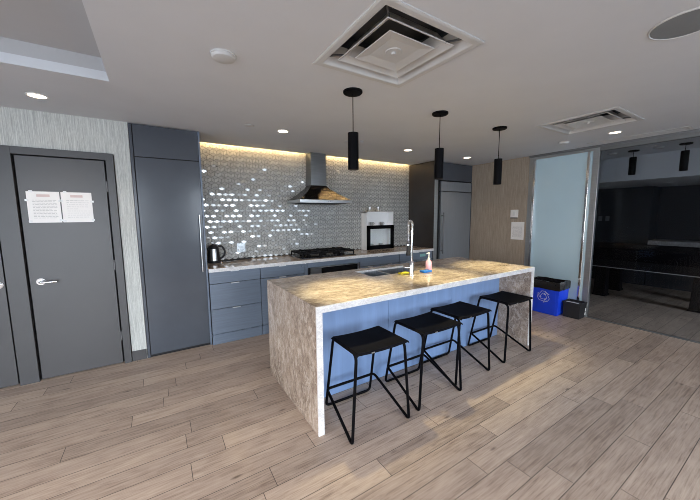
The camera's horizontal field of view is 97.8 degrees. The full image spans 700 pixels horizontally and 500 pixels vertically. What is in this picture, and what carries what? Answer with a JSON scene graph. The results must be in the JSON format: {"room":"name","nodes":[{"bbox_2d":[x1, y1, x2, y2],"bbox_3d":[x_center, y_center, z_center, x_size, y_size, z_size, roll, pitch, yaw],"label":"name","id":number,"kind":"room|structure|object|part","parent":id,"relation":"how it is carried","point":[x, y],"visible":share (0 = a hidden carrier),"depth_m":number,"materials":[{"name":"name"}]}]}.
{"room":"shared kitchen","nodes":[
{"label":"shared kitchen","id":0,"kind":"room"},
{"bbox_2d":[0,0,105,71],"bbox_3d":[-1.687,-0.988,-0.682,3.160,0.166,4.800,-5,8,-32],"label":"ceiling","id":1,"kind":"structure","parent":0,"point":[60,31],"depth_m":1.78,"materials":[{"name":"paint"}]},
{"bbox_2d":[0,106,147,357],"bbox_3d":[-3.622,0.058,2.310,3.329,2.434,0.120,-5,8,-32],"label":"wall","id":2,"kind":"structure","parent":0,"point":[18,127],"depth_m":2.93,"materials":[{"name":"grey paint"}]},
{"bbox_2d":[0,241,19,387],"bbox_3d":[-3.259,0.227,2.471,0.621,2.031,0.108,-5,8,-32],"label":"door","id":3,"kind":"structure","parent":2,"relation":"in","point":[9,374],"depth_m":2.69,"materials":[{"name":"grey paint"}]},
{"bbox_2d":[0,145,132,385],"bbox_3d":[-2.967,0.166,2.726,1.524,2.115,0.142,-5,8,-32],"label":"trim","id":4,"kind":"structure","parent":2,"relation":"attached to","point":[11,230],"depth_m":2.72,"materials":[{"name":"grey paint"}]},
{"bbox_2d":[14,155,123,378],"bbox_3d":[-2.604,0.175,2.884,0.621,2.031,0.108,-5,8,-32],"label":"door","id":5,"kind":"structure","parent":2,"relation":"in","point":[72,267],"depth_m":2.89,"materials":[{"name":"grey paint"}]},
{"bbox_2d":[24,190,62,222],"bbox_3d":[-2.746,-0.389,2.743,0.241,0.286,0.002,-5,8,-32],"label":"paper notice","id":6,"kind":"object","parent":5,"relation":"attached to","point":[43,207],"visible":1,"depth_m":2.74,"materials":[{"name":"white paper"}]},
{"bbox_3d":[-2.748,0.288,2.778,0.127,0.027,0.064,-5,8,-32],"label":"lever handle","id":7,"kind":"part","parent":5,"relation":"part of","materials":[{"name":"silver metal"}]},
{"bbox_2d":[60,191,94,221],"bbox_3d":[-2.555,-0.404,2.863,0.242,0.285,0.002,-5,8,-32],"label":"paper notice","id":8,"kind":"object","parent":5,"relation":"attached to","point":[76,207],"visible":1,"depth_m":2.86,"materials":[{"name":"white paper"}]},
{"bbox_2d":[132,349,146,360],"bbox_3d":[-2.229,1.112,3.234,0.127,0.107,0.012,-5,8,-32],"label":"baseboard","id":9,"kind":"structure","parent":2,"relation":"attached to","point":[139,354],"depth_m":3.23,"materials":[{"name":"grey paint"}]},
{"bbox_2d":[0,278,699,499],"bbox_3d":[2.032,1.297,2.205,12.800,0.100,7.690,-5,8,-32],"label":"floor","id":10,"kind":"structure","parent":0,"point":[595,409],"depth_m":2.20,"materials":[{"name":"brown wood"}]},
{"bbox_2d":[128,123,211,357],"bbox_3d":[-2.052,-0.091,3.532,0.636,2.428,0.634,-5,8,-32],"label":"tall cabinet","id":11,"kind":"object","parent":10,"relation":"on","point":[165,162],"visible":1,"depth_m":3.29,"materials":[{"name":"laminate"}]},
{"bbox_3d":[-1.915,-1.115,3.197,0.583,0.312,0.018,-5,8,-32],"label":"door","id":12,"kind":"part","parent":11,"relation":"part of","materials":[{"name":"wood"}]},
{"bbox_3d":[-1.672,-0.073,3.427,0.016,0.640,0.046,-5,8,-32],"label":"handle","id":13,"kind":"part","parent":11,"relation":"part of","materials":[{"name":"metal"}]},
{"bbox_3d":[-1.651,-0.088,3.477,0.018,2.428,0.018,-5,8,-32],"label":"panel","id":14,"kind":"part","parent":11,"relation":"part of","materials":[{"name":"blue laminate"}]},
{"bbox_2d":[208,268,261,344],"bbox_3d":[-1.522,0.643,3.937,0.583,0.869,0.635,-5,8,-32],"label":"drawer unit","id":15,"kind":"object","parent":10,"relation":"on","point":[235,296],"visible":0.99,"depth_m":3.67,"materials":[{"name":"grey laminate"}]},
{"bbox_3d":[-1.367,0.307,3.648,0.577,0.137,0.020,-5,8,-32],"label":"drawer","id":16,"kind":"part","parent":15,"relation":"part of","materials":[{"name":"blue laminate"}]},
{"bbox_3d":[-1.365,0.527,3.673,0.577,0.293,0.020,-5,8,-32],"label":"drawer","id":17,"kind":"part","parent":15,"relation":"part of","materials":[{"name":"blue laminate"}]},
{"bbox_3d":[-1.362,0.827,3.707,0.577,0.296,0.020,-5,8,-32],"label":"drawer","id":18,"kind":"part","parent":15,"relation":"part of","materials":[{"name":"blue laminate"}]},
{"bbox_2d":[260,263,307,334],"bbox_3d":[-1.003,0.601,4.264,0.643,0.869,0.635,-5,8,-32],"label":"base cabinet","id":19,"kind":"object","parent":10,"relation":"on","point":[276,272],"visible":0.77,"depth_m":3.90,"materials":[{"name":"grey laminate"}]},
{"bbox_3d":[-0.871,0.267,3.960,0.582,0.137,0.020,-5,8,-32],"label":"drawer","id":20,"kind":"part","parent":19,"relation":"part of","materials":[{"name":"blue laminate"}]},
{"bbox_3d":[-0.868,0.638,4.002,0.582,0.596,0.020,-5,8,-32],"label":"door","id":21,"kind":"part","parent":19,"relation":"part of","materials":[{"name":"blue laminate"}]},
{"bbox_2d":[308,258,359,274],"bbox_3d":[-0.356,0.553,4.640,0.850,0.869,0.668,-5,8,-32],"label":"oven","id":22,"kind":"object","parent":10,"relation":"on","point":[347,264],"visible":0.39,"depth_m":4.34,"materials":[{"name":"black metal"}]},
{"bbox_3d":[-0.201,0.273,4.382,0.790,0.110,0.030,-5,8,-32],"label":"control panel","id":23,"kind":"part","parent":22,"relation":"part of","materials":[{"name":"metal"}]},
{"bbox_2d":[325,326,409,444],"bbox_3d":[0.106,0.941,2.293,0.510,0.620,0.482,-4,8,-31],"label":"bar stool","id":24,"kind":"object","parent":10,"relation":"on","point":[375,339],"visible":1,"depth_m":2.21,"materials":[{"name":"metal"}]},
{"bbox_3d":[-0.101,0.797,2.225,0.024,0.311,0.233,-4,8,-31],"label":"leg","id":25,"kind":"part","parent":24,"relation":"part of","materials":[{"name":"black metal"}]},
{"bbox_3d":[0.005,1.076,2.482,0.439,0.311,0.082,-4,8,-31],"label":"floor rail","id":26,"kind":"part","parent":24,"relation":"part of","materials":[{"name":"black metal"}]},
{"bbox_3d":[0.004,0.815,2.049,0.038,0.310,0.181,-3,7,-23],"label":"leg","id":27,"kind":"part","parent":24,"relation":"part of","materials":[{"name":"black metal"}]},
{"bbox_3d":[0.141,0.650,2.210,0.448,0.024,0.355,-4,8,-31],"label":"seat","id":28,"kind":"part","parent":24,"relation":"part of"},
{"bbox_3d":[0.352,0.789,2.258,0.038,0.310,0.181,-6,9,-40],"label":"leg","id":29,"kind":"part","parent":24,"relation":"part of","materials":[{"name":"black metal"}]},
{"bbox_2d":[359,254,398,268],"bbox_3d":[0.320,0.495,5.096,0.780,0.869,0.635,-5,8,-32],"label":"base cabinet","id":30,"kind":"object","parent":10,"relation":"on","point":[367,262],"visible":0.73,"depth_m":4.78,"materials":[{"name":"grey laminate"}]},
{"bbox_2d":[267,257,534,436],"bbox_3d":[0.653,0.688,3.195,2.719,0.910,1.043,-5,8,-32],"label":"kitchen island","id":31,"kind":"object","parent":10,"relation":"on","point":[305,312],"visible":0.77,"depth_m":2.74,"materials":[{"name":"beige stone"}]},
{"bbox_3d":[-0.017,0.780,2.621,0.874,0.863,0.018,-5,8,-32],"label":"panel","id":32,"kind":"part","parent":31,"relation":"part of","materials":[{"name":"blue laminate"}]},
{"bbox_2d":[361,267,415,276],"bbox_3d":[0.425,0.356,3.299,0.683,0.230,0.318,-5,8,-32],"label":"sink","id":33,"kind":"object","parent":31,"relation":"in","point":[395,270],"visible":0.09,"depth_m":3.45,"materials":[{"name":"metal"}]},
{"bbox_3d":[0.256,0.369,3.193,0.284,0.230,0.318,-5,8,-32],"label":"bowl","id":34,"kind":"part","parent":33,"relation":"part of","materials":[{"name":"metal"}]},
{"bbox_3d":[0.551,0.346,3.378,0.384,0.230,0.318,-5,8,-32],"label":"bowl","id":35,"kind":"part","parent":33,"relation":"part of","materials":[{"name":"metal"}]},
{"bbox_2d":[404,220,414,274],"bbox_3d":[0.602,-0.029,3.050,0.101,0.545,0.191,2,7,17],"label":"faucet","id":36,"kind":"object","parent":31,"relation":"on","point":[411,263],"visible":1,"depth_m":3.02,"materials":[{"name":"silver metal"}]},
{"bbox_3d":[0.723,0.721,3.087,0.874,0.863,0.018,-5,8,-32],"label":"panel","id":37,"kind":"part","parent":31,"relation":"part of","materials":[{"name":"blue laminate"}]},
{"bbox_2d":[420,269,431,272],"bbox_3d":[0.789,0.220,3.178,0.110,0.020,0.072,-5,8,-32],"label":"sponge","id":38,"kind":"object","parent":31,"relation":"on","point":[426,270],"visible":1,"depth_m":3.16,"materials":[{"name":"blue plastic"}]},
{"bbox_2d":[425,252,431,269],"bbox_3d":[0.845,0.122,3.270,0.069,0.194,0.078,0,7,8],"label":"soap bottle","id":39,"kind":"object","parent":31,"relation":"on","point":[428,265],"visible":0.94,"depth_m":3.25,"materials":[{"name":"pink plastic"}]},
{"bbox_3d":[1.463,0.662,3.553,0.874,0.863,0.018,-5,8,-32],"label":"panel","id":40,"kind":"part","parent":31,"relation":"part of","materials":[{"name":"blue laminate"}]},
{"bbox_2d":[398,251,432,263],"bbox_3d":[0.978,0.443,5.511,0.775,0.869,0.635,-5,8,-32],"label":"base cabinet","id":41,"kind":"object","parent":10,"relation":"on","point":[418,256],"visible":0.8,"depth_m":5.21,"materials":[{"name":"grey laminate"}]},
{"bbox_2d":[207,246,433,272],"bbox_3d":[-0.235,0.087,4.699,3.646,0.041,0.653,-5,8,-32],"label":"countertop","id":42,"kind":"structure","parent":41,"relation":"on","point":[261,262],"depth_m":4.18,"materials":[{"name":"beige stone"}]},
{"bbox_2d":[207,244,225,263],"bbox_3d":[-1.736,0.040,3.944,0.212,0.247,0.160,-1,6,-3],"label":"electric kettle","id":43,"kind":"object","parent":42,"relation":"on","point":[213,251],"visible":1,"depth_m":3.89,"materials":[{"name":"black plastic"}]},
{"bbox_3d":[-1.763,-0.054,3.932,0.120,0.058,0.120,-5,8,-32],"label":"lid","id":44,"kind":"part","parent":43,"relation":"part of","materials":[{"name":"black plastic"}]},
{"bbox_3d":[-1.735,0.064,3.887,0.079,0.153,0.026,-4,7,-25],"label":"steel panel","id":45,"kind":"part","parent":43,"relation":"part of","materials":[{"name":"silver metal"}]},
{"bbox_3d":[-1.681,0.029,3.993,0.106,0.190,0.026,-5,8,-32],"label":"handle","id":46,"kind":"part","parent":43,"relation":"part of","materials":[{"name":"black plastic"}]},
{"bbox_2d":[222,257,250,261],"bbox_3d":[-1.534,0.125,4.133,0.390,0.031,0.036,-6,8,-39],"label":"power cord","id":47,"kind":"object","parent":42,"relation":"on","point":[248,257],"visible":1,"depth_m":4.11,"materials":[{"name":"black plastic"}]},
{"bbox_2d":[289,247,354,258],"bbox_3d":[-0.408,0.032,4.614,0.890,0.089,0.480,-5,8,-32],"label":"cooktop","id":48,"kind":"object","parent":42,"relation":"in","point":[334,251],"visible":1,"depth_m":4.50,"materials":[{"name":"metal"}]},
{"bbox_3d":[-0.408,0.071,4.619,0.890,0.011,0.480,-5,8,-32],"label":"plate","id":49,"kind":"part","parent":48,"relation":"part of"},
{"bbox_2d":[361,212,393,249],"bbox_3d":[0.493,-0.347,5.385,0.586,0.652,0.178,-5,8,-32],"label":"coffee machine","id":50,"kind":"object","parent":42,"relation":"on","point":[375,234],"visible":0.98,"depth_m":5.42,"materials":[{"name":"white plastic"}]},
{"bbox_3d":[0.536,-0.224,5.332,0.586,0.414,0.019,-5,8,-32],"label":"glass door","id":51,"kind":"part","parent":50,"relation":"part of","materials":[{"name":"black glass"}]},
{"bbox_2d":[385,312,462,410],"bbox_3d":[0.615,0.897,2.634,0.510,0.620,0.482,-5,8,-32],"label":"bar stool","id":52,"kind":"object","parent":10,"relation":"on","point":[427,323],"visible":0.98,"depth_m":2.55,"materials":[{"name":"metal"}]},
{"bbox_3d":[0.409,0.754,2.562,0.024,0.311,0.233,-5,8,-32],"label":"leg","id":53,"kind":"part","parent":52,"relation":"part of","materials":[{"name":"black metal"}]},
{"bbox_3d":[0.510,1.033,2.820,0.439,0.311,0.082,-5,8,-32],"label":"floor rail","id":54,"kind":"part","parent":52,"relation":"part of","materials":[{"name":"black metal"}]},
{"bbox_3d":[0.518,0.772,2.387,0.038,0.310,0.181,-3,7,-24],"label":"leg","id":55,"kind":"part","parent":52,"relation":"part of","materials":[{"name":"black metal"}]},
{"bbox_3d":[0.650,0.607,2.551,0.448,0.024,0.355,-5,8,-32],"label":"seat","id":56,"kind":"part","parent":52,"relation":"part of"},
{"bbox_3d":[0.861,0.745,2.603,0.038,0.310,0.181,-6,9,-42],"label":"leg","id":57,"kind":"part","parent":52,"relation":"part of","materials":[{"name":"black metal"}]},
{"bbox_2d":[409,161,471,259],"bbox_3d":[1.759,-0.395,5.922,1.082,2.428,0.649,-5,8,-32],"label":"surround","id":58,"kind":"object","parent":10,"relation":"on","point":[423,188],"visible":0.74,"depth_m":5.55,"materials":[{"name":"laminate"}]},
{"bbox_3d":[1.309,-0.360,5.646,0.024,2.428,0.637,-5,8,-32],"label":"panel","id":59,"kind":"part","parent":58,"relation":"part of","materials":[{"name":"laminate"}]},
{"bbox_3d":[1.898,-1.423,5.592,1.049,0.306,0.020,-5,8,-32],"label":"door","id":60,"kind":"part","parent":58,"relation":"part of","materials":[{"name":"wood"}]},
{"bbox_2d":[436,181,470,258],"bbox_3d":[1.834,-0.237,5.975,0.880,2.100,0.649,-5,8,-32],"label":"fridge","id":61,"kind":"object","parent":10,"relation":"on","point":[454,198],"visible":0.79,"depth_m":5.69,"materials":[{"name":"metal"}]},
{"bbox_3d":[1.671,-0.304,5.514,0.024,0.740,0.063,-5,8,-32],"label":"handle","id":62,"kind":"part","parent":61,"relation":"part of","materials":[{"name":"metal"}]},
{"bbox_2d":[423,301,491,384],"bbox_3d":[1.010,0.856,2.967,0.510,0.620,0.482,-5,8,-32],"label":"bar stool","id":63,"kind":"object","parent":10,"relation":"on","point":[460,310],"visible":0.86,"depth_m":2.89,"materials":[{"name":"metal"}]},
{"bbox_3d":[0.906,0.992,3.153,0.439,0.311,0.082,-5,8,-32],"label":"floor rail","id":64,"kind":"part","parent":63,"relation":"part of","materials":[{"name":"black metal"}]},
{"bbox_3d":[0.905,0.732,2.717,0.043,0.310,0.178,-5,8,-32],"label":"leg","id":65,"kind":"part","parent":63,"relation":"part of","materials":[{"name":"black metal"}]},
{"bbox_3d":[1.046,0.565,2.885,0.448,0.024,0.355,-5,8,-32],"label":"seat","id":66,"kind":"part","parent":63,"relation":"part of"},
{"bbox_3d":[1.257,0.704,2.937,0.038,0.310,0.181,-6,9,-42],"label":"leg","id":67,"kind":"part","parent":63,"relation":"part of","materials":[{"name":"black metal"}]},
{"bbox_2d":[468,291,532,362],"bbox_3d":[1.645,0.804,3.375,0.510,0.620,0.482,-5,8,-32],"label":"bar stool","id":68,"kind":"object","parent":10,"relation":"on","point":[507,298],"visible":0.96,"depth_m":3.30,"materials":[{"name":"metal"}]},
{"bbox_3d":[1.439,0.661,3.303,0.024,0.311,0.233,-5,8,-32],"label":"leg","id":69,"kind":"part","parent":68,"relation":"part of","materials":[{"name":"black metal"}]},
{"bbox_3d":[1.540,0.940,3.561,0.439,0.311,0.082,-5,8,-32],"label":"floor rail","id":70,"kind":"part","parent":68,"relation":"part of","materials":[{"name":"black metal"}]},
{"bbox_3d":[1.540,0.680,3.124,0.043,0.310,0.178,-5,8,-32],"label":"leg","id":71,"kind":"part","parent":68,"relation":"part of","materials":[{"name":"black metal"}]},
{"bbox_3d":[1.681,0.514,3.292,0.448,0.024,0.355,-5,8,-32],"label":"seat","id":72,"kind":"part","parent":68,"relation":"part of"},
{"bbox_3d":[1.891,0.652,3.345,0.038,0.310,0.181,-6,9,-42],"label":"leg","id":73,"kind":"part","parent":68,"relation":"part of","materials":[{"name":"black metal"}]},
{"bbox_2d":[532,276,570,315],"bbox_3d":[3.046,0.699,4.696,0.342,0.509,0.456,-5,8,-32],"label":"recycling bin","id":74,"kind":"object","parent":10,"relation":"on","point":[549,294],"visible":0.88,"depth_m":4.57,"materials":[{"name":"blue plastic"}]},
{"bbox_2d":[562,298,586,319],"bbox_3d":[3.277,0.863,4.462,0.226,0.231,0.231,-5,8,-32],"label":"trash bin","id":75,"kind":"object","parent":10,"relation":"on","point":[572,308],"visible":1,"depth_m":4.40,"materials":[{"name":"black plastic"}]},
{"bbox_2d":[587,316,699,343],"bbox_3d":[4.034,1.072,3.565,0.054,0.006,2.130,-5,8,-32],"label":"track","id":76,"kind":"object","parent":10,"relation":"on","point":[587,316],"visible":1,"depth_m":3.91,"materials":[{"name":"grey metal"}]},
{"bbox_2d":[600,132,699,150],"bbox_3d":[4.029,-0.140,3.431,0.060,2.424,2.130,-5,8,-32],"label":"door frame","id":77,"kind":"structure","parent":76,"relation":"on","point":[696,134],"depth_m":3.74,"materials":[{"name":"grey metal"}]},
{"bbox_2d":[592,242,699,312],"bbox_3d":[5.288,0.415,5.265,1.250,0.905,2.420,-5,8,-32],"label":"pool table","id":78,"kind":"object","parent":10,"relation":"on","point":[673,260],"visible":0.85,"depth_m":5.03,"materials":[{"name":"black wood"}]},
{"bbox_3d":[4.659,0.531,5.649,0.180,0.540,0.180,-5,8,-32],"label":"leg","id":79,"kind":"part","parent":78,"relation":"part of","materials":[{"name":"black wood"}]},
{"bbox_3d":[5.250,0.483,6.021,0.180,0.540,0.180,-5,8,-32],"label":"leg","id":80,"kind":"part","parent":78,"relation":"part of","materials":[{"name":"black wood"}]},
{"bbox_3d":[4.766,0.344,4.923,0.006,0.010,2.400,-5,8,-32],"label":"trim","id":81,"kind":"part","parent":78,"relation":"part of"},
{"bbox_3d":[5.312,0.641,4.625,0.180,0.540,0.180,-5,8,-32],"label":"leg","id":82,"kind":"part","parent":78,"relation":"part of","materials":[{"name":"black wood"}]},
{"bbox_2d":[645,239,699,291],"bbox_3d":[7.631,0.482,4.322,0.575,0.945,4.975,-5,8,-32],"label":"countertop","id":83,"kind":"structure","parent":10,"relation":"on","point":[676,282],"depth_m":6.01,"materials":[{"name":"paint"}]},
{"bbox_3d":[7.673,0.529,4.354,0.475,0.845,4.975,-5,8,-32],"label":"panel","id":84,"kind":"part","parent":83,"relation":"part of","materials":[{"name":"paint"}]},
{"bbox_2d":[0,0,699,165],"bbox_3d":[0.942,-1.119,1.278,10.300,0.060,7.540,-5,8,-32],"label":"ceiling","id":85,"kind":"structure","parent":0,"point":[539,62],"depth_m":2.10,"materials":[{"name":"paint"}]},
{"bbox_2d":[24,92,48,98],"bbox_3d":[-2.390,-1.177,2.332,0.132,0.006,0.132,-5,8,-32],"label":"recessed light","id":86,"kind":"object","parent":85,"relation":"in","point":[31,94],"visible":1,"depth_m":2.32,"materials":[{"name":"white plastic"}]},
{"bbox_2d":[210,48,236,63],"bbox_3d":[-0.735,-1.118,1.775,0.147,0.026,0.147,-5,8,-32],"label":"smoke detector","id":87,"kind":"object","parent":85,"relation":"attached to","point":[223,56],"visible":1,"depth_m":1.75,"materials":[{"name":"paint"}]},
{"bbox_2d":[277,129,288,132],"bbox_3d":[-0.739,-1.308,3.365,0.132,0.006,0.132,-5,8,-32],"label":"recessed light","id":88,"kind":"object","parent":85,"relation":"in","point":[279,130],"visible":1,"depth_m":3.37,"materials":[{"name":"white plastic"}]},
{"bbox_2d":[343,87,362,170],"bbox_3d":[0.024,-0.910,2.335,0.146,0.579,0.146,-5,8,-32],"label":"pendant lamp","id":89,"kind":"object","parent":85,"relation":"hanging from","point":[353,141],"visible":1,"depth_m":2.31,"materials":[{"name":"black metal"}]},
{"bbox_3d":[0.025,-0.760,2.352,0.082,0.279,0.082,-5,8,-32],"label":"lamp shade","id":90,"kind":"part","parent":89,"relation":"part of","materials":[{"name":"black metal"}]},
{"bbox_2d":[313,0,484,87],"bbox_3d":[0.251,-1.226,1.749,0.696,0.201,0.696,-5,8,-32],"label":"ceiling vent","id":91,"kind":"object","parent":85,"relation":"in","point":[395,43],"visible":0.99,"depth_m":1.77,"materials":[{"name":"metal"}]},
{"bbox_3d":[0.251,-1.154,1.758,0.326,0.046,0.326,-5,8,-32],"label":"plate","id":92,"kind":"part","parent":91,"relation":"part of","materials":[{"name":"paint"}]},
{"bbox_2d":[432,110,447,178],"bbox_3d":[0.833,-0.966,2.845,0.146,0.596,0.146,-5,8,-32],"label":"pendant lamp","id":93,"kind":"object","parent":85,"relation":"hanging from","point":[439,152],"visible":1,"depth_m":2.83,"materials":[{"name":"black metal"}]},
{"bbox_3d":[0.834,-0.809,2.862,0.082,0.281,0.082,-5,8,-32],"label":"lamp shade","id":94,"kind":"part","parent":93,"relation":"part of","materials":[{"name":"black metal"}]},
{"bbox_2d":[492,126,506,184],"bbox_3d":[1.627,-1.025,3.345,0.146,0.604,0.146,-5,8,-32],"label":"pendant lamp","id":95,"kind":"object","parent":85,"relation":"hanging from","point":[497,177],"visible":1,"depth_m":3.33,"materials":[{"name":"black metal"}]},
{"bbox_3d":[1.628,-0.864,3.363,0.082,0.278,0.082,-5,8,-32],"label":"lamp shade","id":96,"kind":"part","parent":95,"relation":"part of","materials":[{"name":"black metal"}]},
{"bbox_2d":[559,141,569,144],"bbox_3d":[2.803,-1.399,3.995,0.125,0.028,0.125,-5,8,-32],"label":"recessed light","id":97,"kind":"object","parent":85,"relation":"attached to","point":[561,142],"visible":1,"depth_m":3.96,"materials":[{"name":"paint"}]},
{"bbox_2d":[536,106,644,134],"bbox_3d":[2.461,-1.403,3.140,0.696,0.201,0.696,-5,8,-32],"label":"ceiling vent","id":98,"kind":"object","parent":85,"relation":"in","point":[614,116],"visible":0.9,"depth_m":3.14,"materials":[{"name":"metal"}]},
{"bbox_3d":[2.462,-1.331,3.149,0.326,0.046,0.326,-5,8,-32],"label":"plate","id":99,"kind":"part","parent":98,"relation":"part of","materials":[{"name":"paint"}]},
{"bbox_2d":[608,131,622,133],"bbox_3d":[3.071,-1.361,3.538,0.132,0.006,0.132,-5,8,-32],"label":"recessed light","id":100,"kind":"object","parent":85,"relation":"in","point":[613,132],"visible":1,"depth_m":3.53,"materials":[{"name":"white plastic"}]},
{"bbox_2d":[587,126,694,145],"bbox_3d":[3.513,-1.415,3.741,0.230,0.061,0.935,-5,8,-32],"label":"ceiling vent","id":101,"kind":"object","parent":85,"relation":"in","point":[686,128],"visible":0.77,"depth_m":3.68,"materials":[{"name":"metal"}]},
{"bbox_3d":[3.484,-1.402,3.723,0.008,0.033,0.865,-5,8,-32],"label":"blade","id":102,"kind":"part","parent":101,"relation":"part of","materials":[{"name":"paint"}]},
{"bbox_3d":[3.568,-1.409,3.776,0.008,0.033,0.865,-5,8,-32],"label":"blade","id":103,"kind":"part","parent":101,"relation":"part of","materials":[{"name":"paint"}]},
{"bbox_2d":[647,7,699,40],"bbox_3d":[1.667,-1.118,1.508,0.286,0.007,0.286,-5,8,-32],"label":"ceiling speaker","id":104,"kind":"object","parent":85,"relation":"attached to","point":[685,23],"visible":1,"depth_m":1.53,"materials":[{"name":"paint"}]},
{"bbox_2d":[679,142,692,170],"bbox_3d":[4.540,-1.262,4.141,0.130,0.364,0.130,-5,8,-32],"label":"pendant lamp","id":105,"kind":"object","parent":85,"relation":"hanging from","point":[684,156],"visible":1,"depth_m":4.12,"materials":[{"name":"black metal"}]},
{"bbox_3d":[4.541,-1.214,4.147,0.084,0.269,0.084,-5,8,-32],"label":"lamp shade","id":106,"kind":"part","parent":105,"relation":"part of","materials":[{"name":"black metal"}]},
{"bbox_2d":[469,128,699,265],"bbox_3d":[3.341,-0.254,4.529,0.120,2.434,4.732,-5,8,-32],"label":"wall","id":107,"kind":"structure","parent":0,"point":[492,205],"depth_m":5.44,"materials":[{"name":"beige wood"}]},
{"bbox_2d":[510,210,517,217],"bbox_3d":[2.814,-0.615,5.230,0.016,0.147,0.130,-5,8,-32],"label":"wall switch","id":108,"kind":"object","parent":107,"relation":"attached to","point":[514,213],"visible":1,"depth_m":5.22,"materials":[{"name":"white plastic"}]},
{"bbox_2d":[511,222,523,239],"bbox_3d":[2.857,-0.328,5.211,0.002,0.300,0.220,-5,8,-32],"label":"paper notice","id":109,"kind":"object","parent":107,"relation":"attached to","point":[517,228],"visible":1,"depth_m":5.21,"materials":[{"name":"grey paper"}]},
{"bbox_2d":[524,147,601,316],"bbox_3d":[3.204,-0.274,4.715,0.072,2.434,0.935,-5,8,-32],"label":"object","id":110,"kind":"structure","parent":107,"relation":"in","point":[563,188],"depth_m":4.62,"materials":[{"name":"glass"}]},
{"bbox_2d":[591,186,660,284],"bbox_3d":[5.724,-0.403,7.413,0.600,2.040,2.390,-5,8,-32],"label":"wall","id":111,"kind":"structure","parent":0,"point":[632,211],"depth_m":6.50,"materials":[{"name":"paint"}]},
{"bbox_2d":[599,176,699,188],"bbox_3d":[6.370,-1.165,4.765,2.420,0.060,7.390,-5,8,-32],"label":"ceiling","id":112,"kind":"structure","parent":0,"point":[689,180],"depth_m":5.56,"materials":[{"name":"paint"}]},
{"bbox_2d":[599,148,699,182],"bbox_3d":[5.313,-1.276,4.079,0.080,0.454,7.390,-5,8,-32],"label":"wall","id":113,"kind":"structure","parent":0,"point":[660,165],"depth_m":4.84,"materials":[{"name":"paint"}]},
{"bbox_2d":[628,150,639,174],"bbox_3d":[4.253,-1.313,4.592,0.130,0.359,0.130,-5,8,-32],"label":"pendant lamp","id":114,"kind":"object","parent":113,"relation":"attached to","point":[632,160],"visible":1,"depth_m":4.57,"materials":[{"name":"black metal"}]},
{"bbox_3d":[4.253,-1.266,4.598,0.084,0.264,0.084,-5,8,-32],"label":"lamp shade","id":115,"kind":"part","parent":114,"relation":"part of","materials":[{"name":"black metal"}]},
{"bbox_2d":[656,185,699,240],"bbox_3d":[7.914,-0.085,4.444,0.100,2.040,5.000,-5,8,-32],"label":"wall","id":116,"kind":"structure","parent":0,"point":[679,206],"depth_m":6.20,"materials":[{"name":"paint"}]},
{"bbox_3d":[1.631,-0.571,6.274,8.900,2.700,0.088,-5,8,-32],"label":"wall","id":117,"kind":"structure","parent":0,"visible":0},
{"bbox_2d":[200,142,408,260],"bbox_3d":[-0.416,-0.810,4.875,3.647,1.705,0.026,-5,8,-32],"label":"wall tile","id":118,"kind":"structure","parent":117,"relation":"attached to","point":[247,191],"depth_m":4.52,"materials":[{"name":"tile"}]},
{"bbox_2d":[237,243,245,252],"bbox_3d":[-1.512,-0.032,4.244,0.113,0.130,0.010,-5,8,-32],"label":"wall outlet","id":119,"kind":"object","parent":118,"relation":"attached to","point":[240,246],"visible":1,"depth_m":4.24,"materials":[{"name":"plastic"}]},
{"bbox_2d":[287,152,351,204],"bbox_3d":[-0.455,-1.062,4.523,0.839,0.753,0.487,-5,8,-32],"label":"range hood","id":120,"kind":"object","parent":117,"relation":"attached to","point":[316,191],"visible":1,"depth_m":4.54,"materials":[{"name":"metal"}]}
]}

